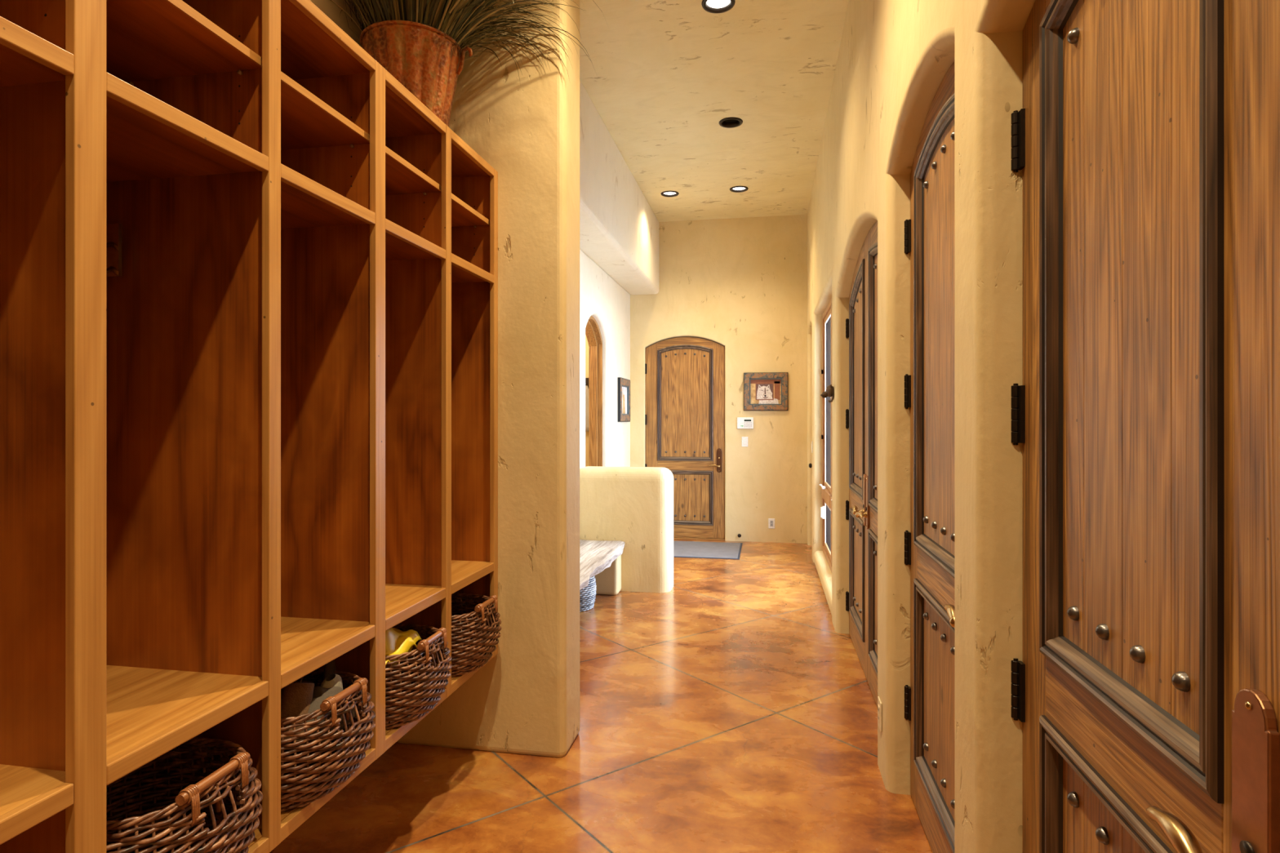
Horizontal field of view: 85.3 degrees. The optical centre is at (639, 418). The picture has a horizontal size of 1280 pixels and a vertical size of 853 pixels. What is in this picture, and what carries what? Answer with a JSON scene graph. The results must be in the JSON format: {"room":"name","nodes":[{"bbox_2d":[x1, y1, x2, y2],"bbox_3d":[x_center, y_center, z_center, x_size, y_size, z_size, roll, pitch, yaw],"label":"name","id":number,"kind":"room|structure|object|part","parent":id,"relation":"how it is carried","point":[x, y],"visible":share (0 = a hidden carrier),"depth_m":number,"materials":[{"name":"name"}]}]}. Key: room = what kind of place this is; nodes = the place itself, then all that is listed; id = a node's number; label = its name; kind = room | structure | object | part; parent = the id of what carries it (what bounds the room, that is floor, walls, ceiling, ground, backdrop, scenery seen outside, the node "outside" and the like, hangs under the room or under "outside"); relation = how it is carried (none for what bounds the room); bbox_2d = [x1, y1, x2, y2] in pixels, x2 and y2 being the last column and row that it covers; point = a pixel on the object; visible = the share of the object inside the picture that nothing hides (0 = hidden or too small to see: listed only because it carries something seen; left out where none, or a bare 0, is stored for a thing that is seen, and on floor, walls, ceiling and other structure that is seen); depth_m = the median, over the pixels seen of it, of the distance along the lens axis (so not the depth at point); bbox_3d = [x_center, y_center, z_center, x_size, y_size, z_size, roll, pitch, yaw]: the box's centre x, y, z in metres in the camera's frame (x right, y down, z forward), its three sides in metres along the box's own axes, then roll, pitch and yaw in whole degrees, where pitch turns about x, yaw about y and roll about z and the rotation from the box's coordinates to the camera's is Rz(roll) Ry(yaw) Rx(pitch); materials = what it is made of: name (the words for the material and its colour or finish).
{"room":"mudroom hallway","nodes":[
{"label":"mudroom hallway","id":0,"kind":"room"},
{"bbox_2d":[310,0,630,468],"bbox_3d":[-1.175,-0.475,3.266,0.200,3.850,10.800,0,0,10],"label":"wall","id":1,"kind":"structure","parent":0,"point":[602,298],"depth_m":7.31,"materials":[{"name":"paint"}]},
{"bbox_2d":[0,0,497,852],"bbox_3d":[-1.154,-0.025,1.436,0.492,2.090,3.288,0,0,10],"label":"cubby shelving","id":2,"kind":"object","parent":1,"relation":"attached to","point":[248,276],"visible":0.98,"depth_m":1.69,"materials":[{"name":"brown wood"}]},
{"bbox_2d":[0,44,65,86],"bbox_3d":[-1.233,-0.602,1.017,0.457,0.020,0.468,0,0,10],"label":"shelf","id":3,"kind":"object","parent":2,"relation":"attached to","point":[18,68],"depth_m":1.18,"materials":[{"name":"brown wood"}]},
{"bbox_3d":[-1.002,-0.597,0.957,0.020,0.034,0.437,0,0,10],"label":"rail","id":4,"kind":"part","parent":2,"relation":"part of","materials":[{"name":"brown wood"}]},
{"bbox_3d":[-1.388,-0.025,1.478,0.015,2.090,3.287,0,0,10],"label":"panel","id":5,"kind":"part","parent":2,"relation":"part of","materials":[{"name":"brown wood"}]},
{"bbox_2d":[106,95,260,182],"bbox_3d":[-1.148,-0.602,1.481,0.457,0.020,0.436,0,0,10],"label":"shelf","id":6,"kind":"object","parent":2,"relation":"attached to","point":[141,146],"depth_m":1.55,"materials":[{"name":"brown wood"}]},
{"bbox_2d":[106,0,262,82],"bbox_3d":[-1.150,-0.845,1.481,0.433,0.018,0.432,0,0,10],"label":"shelf","id":7,"kind":"object","parent":2,"relation":"attached to","point":[148,41],"depth_m":1.56,"materials":[{"name":"brown wood"}]},
{"bbox_2d":[106,737,262,852],"bbox_3d":[-1.040,0.849,1.452,0.423,0.258,0.409,0,0,9],"label":"wicker basket","id":8,"kind":"object","parent":2,"relation":"on","point":[127,834],"visible":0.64,"depth_m":1.49,"materials":[{"name":"wicker"}]},
{"bbox_3d":[-0.871,0.735,1.424,0.020,0.021,0.176,0,0,9],"label":"handle","id":9,"kind":"part","parent":8,"relation":"part of","materials":[{"name":"wicker"}]},
{"bbox_3d":[-0.915,-0.597,1.429,0.020,0.034,0.406,0,0,10],"label":"rail","id":10,"kind":"part","parent":2,"relation":"part of","materials":[{"name":"brown wood"}]},
{"bbox_2d":[280,181,367,228],"bbox_3d":[-1.066,-0.602,1.929,0.457,0.020,0.438,0,0,10],"label":"shelf","id":11,"kind":"object","parent":2,"relation":"attached to","point":[300,208],"depth_m":2.00,"materials":[{"name":"brown wood"}]},
{"bbox_2d":[280,80,369,150],"bbox_3d":[-1.068,-0.845,1.930,0.433,0.018,0.434,0,0,10],"label":"shelf","id":12,"kind":"object","parent":2,"relation":"attached to","point":[308,122],"depth_m":1.99,"materials":[{"name":"brown wood"}]},
{"bbox_2d":[280,669,375,812],"bbox_3d":[-0.957,0.849,1.892,0.423,0.258,0.409,0,0,12],"label":"wicker basket","id":13,"kind":"object","parent":2,"relation":"on","point":[308,771],"visible":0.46,"depth_m":1.78,"materials":[{"name":"wicker"}]},
{"bbox_2d":[280,676,303,753],"bbox_3d":[-0.995,0.802,1.905,0.113,0.257,0.251,0,0,28],"label":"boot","id":14,"kind":"object","parent":13,"relation":"in","point":[303,677],"visible":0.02,"depth_m":1.91,"materials":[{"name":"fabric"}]},
{"bbox_2d":[280,682,314,742],"bbox_3d":[-0.898,0.762,1.802,0.081,0.158,0.128,0,0,-8],"label":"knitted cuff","id":15,"kind":"object","parent":13,"relation":"in","point":[296,698],"visible":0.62,"depth_m":1.79,"materials":[{"name":"brown fabric"}]},
{"bbox_2d":[296,686,355,745],"bbox_3d":[-0.863,0.789,1.876,0.151,0.114,0.192,0,0,34],"label":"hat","id":16,"kind":"object","parent":13,"relation":"in","point":[320,694],"visible":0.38,"depth_m":1.85,"materials":[{"name":"grey fabric"}]},
{"bbox_2d":[322,659,335,681],"bbox_3d":[-0.913,0.757,2.031,0.033,0.193,0.074,0,0,13],"label":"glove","id":17,"kind":"object","parent":13,"relation":"in","point":[330,668],"visible":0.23,"depth_m":2.03,"materials":[{"name":"black fabric"}]},
{"bbox_2d":[320,674,342,688],"bbox_3d":[-0.866,0.790,1.944,0.059,0.156,0.102,0,0,-7],"label":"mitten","id":18,"kind":"object","parent":13,"relation":"in","point":[332,680],"visible":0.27,"depth_m":1.93,"materials":[{"name":"beige fabric"}]},
{"bbox_3d":[-0.789,0.735,1.857,0.020,0.021,0.176,0,0,12],"label":"handle","id":19,"kind":"part","parent":13,"relation":"part of","materials":[{"name":"wood"}]},
{"bbox_3d":[-0.835,-0.597,1.870,0.020,0.034,0.408,0,0,10],"label":"rail","id":20,"kind":"part","parent":2,"relation":"part of","materials":[{"name":"brown wood"}]},
{"bbox_3d":[-0.835,-1.054,1.870,0.020,0.032,0.408,0,0,10],"label":"rail","id":21,"kind":"part","parent":2,"relation":"part of","materials":[{"name":"brown wood"}]},
{"bbox_3d":[-0.920,1.000,1.401,0.019,0.036,3.188,0,0,10],"label":"rail","id":22,"kind":"part","parent":2,"relation":"part of","materials":[{"name":"brown wood"}]},
{"bbox_2d":[385,231,437,260],"bbox_3d":[-0.983,-0.602,2.378,0.457,0.020,0.437,0,0,10],"label":"shelf","id":23,"kind":"object","parent":2,"relation":"attached to","point":[397,248],"depth_m":2.45,"materials":[{"name":"brown wood"}]},
{"bbox_2d":[385,153,439,195],"bbox_3d":[-0.985,-0.845,2.379,0.433,0.018,0.433,0,0,10],"label":"shelf","id":24,"kind":"object","parent":2,"relation":"attached to","point":[402,177],"depth_m":2.44,"materials":[{"name":"brown wood"}]},
{"bbox_3d":[-0.751,-0.597,2.325,0.020,0.034,0.407,0,0,10],"label":"rail","id":25,"kind":"part","parent":2,"relation":"part of","materials":[{"name":"brown wood"}]},
{"bbox_3d":[-0.751,-1.054,2.325,0.020,0.032,0.407,0,0,10],"label":"rail","id":26,"kind":"part","parent":2,"relation":"part of","materials":[{"name":"brown wood"}]},
{"bbox_2d":[360,19,472,126],"bbox_3d":[-0.903,-1.276,2.753,0.386,0.411,0.386,0,0,41],"label":"planter","id":27,"kind":"object","parent":2,"relation":"on","point":[424,59],"visible":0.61,"depth_m":2.62,"materials":[{"name":"orange metal"}]},
{"bbox_3d":[-0.696,-1.424,2.759,0.064,0.114,0.018,0,0,-1],"label":"handle","id":28,"kind":"part","parent":27,"relation":"part of","materials":[{"name":"orange metal"}]},
{"bbox_2d":[330,0,604,84],"bbox_3d":[-0.667,-1.785,2.537,1.016,0.748,0.927,0,0,10],"label":"ornamental grass","id":29,"kind":"object","parent":27,"relation":"in","point":[456,19],"depth_m":2.69,"materials":[{"name":"green plant"}]},
{"bbox_2d":[385,623,452,728],"bbox_3d":[-0.863,0.849,2.350,0.423,0.258,0.409,0,0,9],"label":"wicker basket","id":30,"kind":"object","parent":2,"relation":"on","point":[405,704],"visible":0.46,"depth_m":2.23,"materials":[{"name":"wicker"}]},
{"bbox_2d":[385,635,417,668],"bbox_3d":[-0.823,0.756,2.273,0.133,0.083,0.172,0,0,10],"label":"hat","id":31,"kind":"object","parent":30,"relation":"in","point":[404,642],"visible":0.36,"depth_m":2.27,"materials":[{"name":"yellow fabric"}]},
{"bbox_2d":[385,627,422,665],"bbox_3d":[-0.867,0.720,2.286,0.194,0.135,0.243,0,0,10],"label":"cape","id":32,"kind":"object","parent":30,"relation":"in","point":[392,634],"visible":0.3,"depth_m":2.27,"materials":[{"name":"yellow fabric"}]},
{"bbox_3d":[-0.694,0.735,2.322,0.020,0.021,0.176,0,0,9],"label":"handle","id":33,"kind":"part","parent":30,"relation":"part of","materials":[{"name":"wood"}]},
{"bbox_2d":[451,264,485,283],"bbox_3d":[-0.902,-0.602,2.823,0.457,0.020,0.428,0,0,10],"label":"shelf","id":34,"kind":"object","parent":2,"relation":"attached to","point":[460,274],"depth_m":2.88,"materials":[{"name":"brown wood"}]},
{"bbox_2d":[451,200,488,226],"bbox_3d":[-0.904,-0.845,2.823,0.433,0.018,0.424,0,0,10],"label":"shelf","id":35,"kind":"object","parent":2,"relation":"attached to","point":[463,215],"depth_m":2.88,"materials":[{"name":"brown wood"}]},
{"bbox_3d":[-0.669,-0.597,2.768,0.020,0.034,0.408,0,0,10],"label":"rail","id":36,"kind":"part","parent":2,"relation":"part of","materials":[{"name":"brown wood"}]},
{"bbox_3d":[-0.669,-1.054,2.768,0.020,0.032,0.408,0,0,10],"label":"rail","id":37,"kind":"part","parent":2,"relation":"part of","materials":[{"name":"brown wood"}]},
{"bbox_2d":[451,593,501,676],"bbox_3d":[-0.780,0.849,2.795,0.423,0.258,0.409,0,0,11],"label":"wicker basket","id":38,"kind":"object","parent":2,"relation":"on","point":[465,659],"visible":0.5,"depth_m":2.69,"materials":[{"name":"wicker"}]},
{"bbox_3d":[-0.611,0.735,2.762,0.020,0.021,0.176,0,0,11],"label":"handle","id":39,"kind":"part","parent":38,"relation":"part of","materials":[{"name":"wicker"}]},
{"bbox_2d":[585,385,588,431],"bbox_3d":[-0.607,-0.113,7.578,0.258,0.501,0.039,0,0,10],"label":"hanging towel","id":40,"kind":"object","parent":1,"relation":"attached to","point":[586,386],"visible":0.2,"depth_m":7.57,"materials":[{"name":"beige fabric"}]},
{"bbox_2d":[585,315,602,466],"bbox_3d":[-0.539,0.217,6.880,0.135,2.466,0.892,0,0,10],"label":"door","id":41,"kind":"structure","parent":1,"relation":"in","point":[593,332],"depth_m":7.27,"materials":[{"name":"brown wood"}]},
{"bbox_2d":[579,79,658,294],"bbox_3d":[-0.419,-1.952,5.882,0.382,0.895,5.220,0,0,10],"label":"soffit","id":42,"kind":"structure","parent":1,"relation":"attached to","point":[619,228],"depth_m":6.05,"materials":[{"name":"paint"}]},
{"bbox_2d":[617,377,630,422],"bbox_3d":[-0.180,-0.215,8.024,0.036,0.497,0.572,0,0,10],"label":"picture","id":43,"kind":"object","parent":1,"relation":"attached to","point":[624,384],"visible":1,"depth_m":8.00,"materials":[{"name":"wood"}]},
{"bbox_2d":[622,386,626,413],"bbox_3d":[-0.191,-0.215,8.026,0.008,0.336,0.410,0,0,10],"label":"artwork","id":44,"kind":"object","parent":43,"relation":"attached to","point":[624,388],"depth_m":8.05},
{"bbox_2d":[396,0,579,757],"bbox_3d":[-0.692,-0.470,3.162,0.807,3.860,0.270,0,0,10],"label":"wall","id":45,"kind":"structure","parent":0,"point":[525,700],"depth_m":2.99,"materials":[{"name":"paint"}]},
{"bbox_2d":[585,334,588,466],"bbox_3d":[-1.375,0.050,6.759,1.455,2.800,2.200,0,0,10],"label":"wall","id":46,"kind":"structure","parent":0,"point":[586,340],"depth_m":7.63,"materials":[{"name":"paint"}]},
{"bbox_2d":[585,377,588,386],"bbox_3d":[-0.603,-0.380,7.598,0.070,0.140,0.071,0,0,10],"label":"towel hook","id":47,"kind":"object","parent":46,"relation":"attached to","point":[586,379],"visible":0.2,"depth_m":7.61,"materials":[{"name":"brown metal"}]},
{"bbox_2d":[269,539,932,852],"bbox_3d":[-0.755,1.490,3.199,3.960,0.080,10.820,0,0,10],"label":"floor","id":48,"kind":"structure","parent":0,"point":[724,710],"depth_m":2.98,"materials":[{"name":"concrete"}]},
{"bbox_2d":[579,575,596,612],"bbox_3d":[-0.504,1.312,5.339,0.339,0.272,0.339,0,0,10],"label":"basket","id":49,"kind":"object","parent":48,"relation":"on","point":[588,594],"visible":0.21,"depth_m":5.24,"materials":[{"name":"grey wicker"}]},
{"bbox_2d":[579,539,624,595],"bbox_3d":[-0.519,1.236,4.836,0.517,0.428,2.125,0,0,10],"label":"bench","id":50,"kind":"object","parent":48,"relation":"on","point":[601,559],"visible":0.28,"depth_m":5.54,"materials":[{"name":"paint"}]},
{"bbox_2d":[673,537,724,540],"bbox_3d":[0.547,1.442,8.407,0.966,0.016,0.125,0,0,10],"label":"threshold","id":51,"kind":"object","parent":48,"relation":"on","point":[674,538],"visible":0.34,"depth_m":8.34,"materials":[{"name":"brown wood"}]},
{"bbox_2d":[673,540,742,559],"bbox_3d":[0.547,1.445,7.718,1.140,0.010,0.940,0,0,10],"label":"door mat","id":52,"kind":"object","parent":48,"relation":"on","point":[695,549],"visible":0.56,"depth_m":7.64,"materials":[{"name":"fabric"}]},
{"bbox_2d":[579,466,673,592],"bbox_3d":[-0.143,0.995,6.020,0.855,1.150,0.350,0,0,10],"label":"wall","id":53,"kind":"structure","parent":0,"point":[633,506],"depth_m":5.83,"materials":[{"name":"paint"}]},
{"bbox_2d":[579,0,848,222],"bbox_3d":[-0.010,-2.480,3.077,2.570,0.200,10.850,0,0,10],"label":"ceiling","id":54,"kind":"structure","parent":0,"point":[668,72],"depth_m":5.09,"materials":[{"name":"paint"}]},
{"bbox_2d":[660,191,679,196],"bbox_3d":[0.315,-2.438,7.334,0.192,0.135,0.192,0,0,10],"label":"recessed light","id":55,"kind":"object","parent":54,"relation":"in","point":[665,193],"visible":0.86,"depth_m":7.35,"materials":[{"name":"white glass"}]},
{"bbox_2d":[701,0,735,13],"bbox_3d":[0.448,-2.438,3.970,0.192,0.135,0.192,0,0,10],"label":"recessed light","id":56,"kind":"object","parent":54,"relation":"in","point":[709,6],"visible":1,"depth_m":4.00,"materials":[{"name":"white glass"}]},
{"bbox_2d":[719,116,742,128],"bbox_3d":[0.729,-2.438,5.570,0.192,0.135,0.192,0,0,10],"label":"recessed light","id":57,"kind":"object","parent":54,"relation":"in","point":[731,122],"visible":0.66,"depth_m":5.62,"materials":[{"name":"brown metal"}]},
{"bbox_2d":[729,186,748,192],"bbox_3d":[1.024,-2.438,7.183,0.192,0.135,0.192,0,0,10],"label":"recessed light","id":58,"kind":"object","parent":54,"relation":"in","point":[735,188],"visible":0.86,"depth_m":7.20,"materials":[{"name":"white glass"}]},
{"bbox_2d":[630,214,807,543],"bbox_3d":[0.949,-0.475,8.356,2.550,3.850,0.180,0,0,10],"label":"wall","id":59,"kind":"structure","parent":0,"point":[740,285],"depth_m":8.21,"materials":[{"name":"paint"}]},
{"bbox_2d":[644,337,724,538],"bbox_3d":[0.529,0.221,8.363,0.976,2.418,0.117,0,0,10],"label":"door","id":60,"kind":"structure","parent":59,"relation":"in","point":[685,414],"depth_m":8.38,"materials":[{"name":"brown wood"}]},
{"bbox_3d":[0.547,-0.910,8.397,0.673,0.156,0.045,0,0,10],"label":"rail","id":61,"kind":"part","parent":60,"relation":"part of","materials":[{"name":"brown wood"}]},
{"bbox_3d":[0.547,0.565,8.397,0.673,0.120,0.045,0,0,10],"label":"lock rail","id":62,"kind":"part","parent":60,"relation":"part of","materials":[{"name":"brown wood"}]},
{"bbox_3d":[0.543,-0.194,8.376,0.679,1.404,0.029,0,0,10],"label":"panel moulding","id":63,"kind":"part","parent":60,"relation":"part of","materials":[{"name":"wood"}]},
{"bbox_3d":[0.547,-0.194,8.398,0.673,1.398,0.020,0,0,10],"label":"panel","id":64,"kind":"part","parent":60,"relation":"part of","materials":[{"name":"brown wood"}]},
{"bbox_3d":[0.547,0.950,8.398,0.673,0.650,0.020,0,0,10],"label":"panel","id":65,"kind":"part","parent":60,"relation":"part of","materials":[{"name":"brown wood"}]},
{"bbox_3d":[0.543,0.950,8.376,0.679,0.656,0.029,0,0,10],"label":"panel moulding","id":66,"kind":"part","parent":60,"relation":"part of","materials":[{"name":"wood"}]},
{"bbox_3d":[0.547,1.353,8.397,0.673,0.155,0.045,0,0,10],"label":"rail","id":67,"kind":"part","parent":60,"relation":"part of","materials":[{"name":"brown wood"}]},
{"bbox_3d":[0.886,0.560,8.269,0.147,0.046,0.060,0,0,10],"label":"lever","id":68,"kind":"part","parent":60,"relation":"part of","materials":[{"name":"gold metal"}]},
{"bbox_3d":[0.947,0.497,8.294,0.062,0.290,0.012,0,0,10],"label":"handle plate","id":69,"kind":"part","parent":60,"relation":"part of","materials":[{"name":"orange metal"}]},
{"bbox_2d":[742,436,747,446],"bbox_3d":[1.240,0.270,8.205,0.074,0.118,0.010,0,0,10],"label":"light switch","id":70,"kind":"object","parent":59,"relation":"attached to","point":[744,439],"visible":1,"depth_m":8.20,"materials":[{"name":"white plastic"}]},
{"bbox_2d":[737,417,753,428],"bbox_3d":[1.242,0.050,8.194,0.194,0.136,0.030,0,0,10],"label":"alarm keypad","id":71,"kind":"object","parent":59,"relation":"attached to","point":[742,422],"visible":1,"depth_m":8.18,"materials":[{"name":"white plastic"}]},
{"bbox_2d":[743,372,787,410],"bbox_3d":[1.476,-0.320,8.152,0.512,0.447,0.030,0,0,10],"label":"picture","id":72,"kind":"object","parent":59,"relation":"attached to","point":[762,391],"visible":1,"depth_m":8.15,"materials":[{"name":"wood"}]},
{"bbox_2d":[750,379,781,404],"bbox_3d":[1.477,-0.320,8.160,0.380,0.320,0.009,0,0,10],"label":"artwork","id":73,"kind":"object","parent":72,"relation":"attached to","point":[762,391],"depth_m":8.16,"materials":[{"name":"paper"}]},
{"bbox_2d":[768,518,774,528],"bbox_3d":[1.545,1.228,8.150,0.074,0.118,0.008,0,0,10],"label":"power outlet","id":74,"kind":"object","parent":59,"relation":"attached to","point":[771,521],"visible":1,"depth_m":8.15,"materials":[{"name":"white plastic"}]},
{"bbox_2d":[807,0,1035,852],"bbox_3d":[1.119,-0.490,2.896,0.245,3.880,10.700,0,0,10],"label":"wall","id":75,"kind":"structure","parent":0,"point":[894,57],"depth_m":1.70,"materials":[{"name":"paint"}]},
{"bbox_2d":[813,551,831,614],"bbox_3d":[1.656,1.390,5.989,0.181,0.140,2.024,0,0,10],"label":"window sill","id":76,"kind":"structure","parent":75,"relation":"attached to","point":[824,573],"depth_m":5.96,"materials":[{"name":"paint"}]},
{"bbox_2d":[818,297,831,572],"bbox_3d":[1.660,0.138,5.989,0.127,2.368,2.012,0,0,10],"label":"window","id":77,"kind":"structure","parent":75,"relation":"in","point":[826,371],"depth_m":6.63,"materials":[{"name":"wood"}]},
{"bbox_3d":[1.772,-0.163,6.469,0.040,1.656,0.916,0,0,10],"label":"sash","id":78,"kind":"part","parent":77,"relation":"part of","materials":[{"name":"brown wood"}]},
{"bbox_3d":[1.772,1.021,6.469,0.040,0.492,0.916,0,0,10],"label":"sash","id":79,"kind":"part","parent":77,"relation":"part of","materials":[{"name":"brown wood"}]},
{"bbox_2d":[820,384,834,402],"bbox_3d":[1.308,-0.176,4.843,0.094,0.126,0.072,0,0,10],"label":"hook","id":80,"kind":"object","parent":75,"relation":"attached to","point":[829,392],"visible":1,"depth_m":4.82,"materials":[{"name":"brown metal"}]},
{"bbox_2d":[845,221,877,706],"bbox_3d":[1.236,0.214,3.817,0.117,2.460,1.788,0,0,10],"label":"door","id":81,"kind":"structure","parent":75,"relation":"in","point":[861,326],"depth_m":3.93,"materials":[{"name":"brown wood"}]},
{"bbox_3d":[1.329,0.925,4.244,0.029,0.676,0.650,0,0,10],"label":"panel moulding","id":82,"kind":"part","parent":81,"relation":"part of","materials":[{"name":"wood"}]},
{"bbox_3d":[1.329,-0.221,4.244,0.029,1.369,0.650,0,0,10],"label":"panel moulding","id":83,"kind":"part","parent":81,"relation":"part of","materials":[{"name":"wood"}]},
{"bbox_3d":[1.350,0.525,4.240,0.045,0.130,0.644,0,0,10],"label":"lock rail","id":84,"kind":"part","parent":81,"relation":"part of","materials":[{"name":"brown wood"}]},
{"bbox_3d":[1.350,-0.886,4.240,0.045,0.252,0.644,0,0,10],"label":"rail","id":85,"kind":"part","parent":81,"relation":"part of","materials":[{"name":"brown wood"}]},
{"bbox_3d":[1.351,0.925,4.240,0.020,0.670,0.644,0,0,10],"label":"panel","id":86,"kind":"part","parent":81,"relation":"part of","materials":[{"name":"brown wood"}]},
{"bbox_3d":[1.351,-0.221,4.240,0.020,1.362,0.644,0,0,10],"label":"panel","id":87,"kind":"part","parent":81,"relation":"part of","materials":[{"name":"brown wood"}]},
{"bbox_3d":[1.350,1.352,4.240,0.045,0.184,0.644,0,0,10],"label":"rail","id":88,"kind":"part","parent":81,"relation":"part of","materials":[{"name":"brown wood"}]},
{"bbox_3d":[1.228,0.515,3.931,0.060,0.046,0.147,0,0,10],"label":"lever","id":89,"kind":"part","parent":81,"relation":"part of","materials":[{"name":"gold metal"}]},
{"bbox_3d":[1.187,0.515,3.709,0.060,0.046,0.147,0,0,10],"label":"lever","id":90,"kind":"part","parent":81,"relation":"part of","materials":[{"name":"gold metal"}]},
{"bbox_3d":[1.253,0.452,3.869,0.012,0.290,0.062,0,0,10],"label":"handle plate","id":91,"kind":"part","parent":81,"relation":"part of","materials":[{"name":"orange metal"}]},
{"bbox_3d":[1.232,0.452,3.757,0.012,0.290,0.062,0,0,10],"label":"handle plate","id":92,"kind":"part","parent":81,"relation":"part of","materials":[{"name":"orange metal"}]},
{"bbox_3d":[1.170,0.925,3.375,0.029,0.676,0.660,0,0,10],"label":"panel moulding","id":93,"kind":"part","parent":81,"relation":"part of","materials":[{"name":"wood"}]},
{"bbox_3d":[1.170,-0.222,3.375,0.029,1.369,0.660,0,0,10],"label":"panel moulding","id":94,"kind":"part","parent":81,"relation":"part of","materials":[{"name":"wood"}]},
{"bbox_3d":[1.191,-0.887,3.371,0.045,0.252,0.654,0,0,10],"label":"rail","id":95,"kind":"part","parent":81,"relation":"part of","materials":[{"name":"brown wood"}]},
{"bbox_3d":[1.191,0.525,3.371,0.045,0.130,0.654,0,0,10],"label":"lock rail","id":96,"kind":"part","parent":81,"relation":"part of","materials":[{"name":"brown wood"}]},
{"bbox_3d":[1.191,1.352,3.371,0.045,0.184,0.654,0,0,10],"label":"rail","id":97,"kind":"part","parent":81,"relation":"part of","materials":[{"name":"brown wood"}]},
{"bbox_3d":[1.192,0.925,3.371,0.020,0.670,0.654,0,0,10],"label":"panel","id":98,"kind":"part","parent":81,"relation":"part of","materials":[{"name":"brown wood"}]},
{"bbox_3d":[1.192,-0.222,3.371,0.020,1.363,0.654,0,0,10],"label":"panel","id":99,"kind":"part","parent":81,"relation":"part of","materials":[{"name":"brown wood"}]},
{"bbox_2d":[877,696,881,732],"bbox_3d":[0.978,1.205,2.835,0.008,0.118,0.074,0,0,10],"label":"power outlet","id":100,"kind":"object","parent":75,"relation":"attached to","point":[879,703],"visible":1,"depth_m":2.82,"materials":[{"name":"beige plastic"}]},
{"bbox_2d":[904,62,954,852],"bbox_3d":[0.942,0.189,2.214,0.117,2.510,0.968,0,0,10],"label":"door","id":101,"kind":"structure","parent":75,"relation":"in","point":[929,233],"depth_m":2.34,"materials":[{"name":"brown wood"}]},
{"bbox_3d":[0.955,0.925,2.204,0.029,0.676,0.708,0,0,10],"label":"panel moulding","id":102,"kind":"part","parent":101,"relation":"part of","materials":[{"name":"wood"}]},
{"bbox_3d":[0.955,-0.251,2.204,0.029,1.427,0.708,0,0,10],"label":"panel moulding","id":103,"kind":"part","parent":101,"relation":"part of","materials":[{"name":"wood"}]},
{"bbox_3d":[0.976,1.352,2.200,0.045,0.184,0.702,0,0,10],"label":"rail","id":104,"kind":"part","parent":101,"relation":"part of","materials":[{"name":"brown wood"}]},
{"bbox_3d":[0.976,-0.981,2.200,0.045,0.169,0.702,0,0,10],"label":"rail","id":105,"kind":"part","parent":101,"relation":"part of","materials":[{"name":"brown wood"}]},
{"bbox_3d":[0.976,0.525,2.200,0.045,0.130,0.702,0,0,10],"label":"lock rail","id":106,"kind":"part","parent":101,"relation":"part of","materials":[{"name":"brown wood"}]},
{"bbox_3d":[0.977,0.925,2.200,0.020,0.670,0.702,0,0,10],"label":"panel","id":107,"kind":"part","parent":101,"relation":"part of","materials":[{"name":"brown wood"}]},
{"bbox_3d":[0.977,-0.251,2.200,0.020,1.421,0.702,0,0,10],"label":"panel","id":108,"kind":"part","parent":101,"relation":"part of","materials":[{"name":"brown wood"}]},
{"bbox_3d":[0.848,0.525,1.862,0.060,0.046,0.147,0,0,10],"label":"lever","id":109,"kind":"part","parent":101,"relation":"part of","materials":[{"name":"gold metal"}]},
{"bbox_2d":[1011,0,1279,852],"bbox_3d":[0.668,0.241,0.722,0.117,2.405,1.613,0,0,10],"label":"door","id":110,"kind":"structure","parent":75,"relation":"in","point":[1145,138],"depth_m":1.02,"materials":[{"name":"brown wood"}]},
{"bbox_3d":[0.774,-0.869,1.101,0.045,0.178,0.543,0,0,10],"label":"rail","id":111,"kind":"part","parent":110,"relation":"part of","materials":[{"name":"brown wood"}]},
{"bbox_3d":[0.775,0.925,1.101,0.020,0.670,0.543,0,0,10],"label":"panel","id":112,"kind":"part","parent":110,"relation":"part of","materials":[{"name":"brown wood"}]},
{"bbox_3d":[0.753,0.925,1.105,0.029,0.676,0.549,0,0,10],"label":"panel moulding","id":113,"kind":"part","parent":110,"relation":"part of","materials":[{"name":"wood"}]},
{"bbox_3d":[0.775,-0.201,1.101,0.020,1.323,0.543,0,0,10],"label":"panel","id":114,"kind":"part","parent":110,"relation":"part of","materials":[{"name":"brown wood"}]},
{"bbox_3d":[0.753,-0.202,1.105,0.029,1.329,0.549,0,0,10],"label":"panel moulding","id":115,"kind":"part","parent":110,"relation":"part of","materials":[{"name":"wood"}]},
{"bbox_3d":[0.774,0.525,1.101,0.045,0.130,0.543,0,0,10],"label":"lock rail","id":116,"kind":"part","parent":110,"relation":"part of","materials":[{"name":"brown wood"}]},
{"bbox_3d":[0.659,0.510,0.834,0.060,0.046,0.147,0,0,10],"label":"lever","id":117,"kind":"part","parent":110,"relation":"part of","materials":[{"name":"gold metal"}]},
{"bbox_3d":[0.685,0.447,0.773,0.012,0.290,0.062,0,0,10],"label":"handle plate","id":118,"kind":"part","parent":110,"relation":"part of","materials":[{"name":"orange metal"}]}
]}

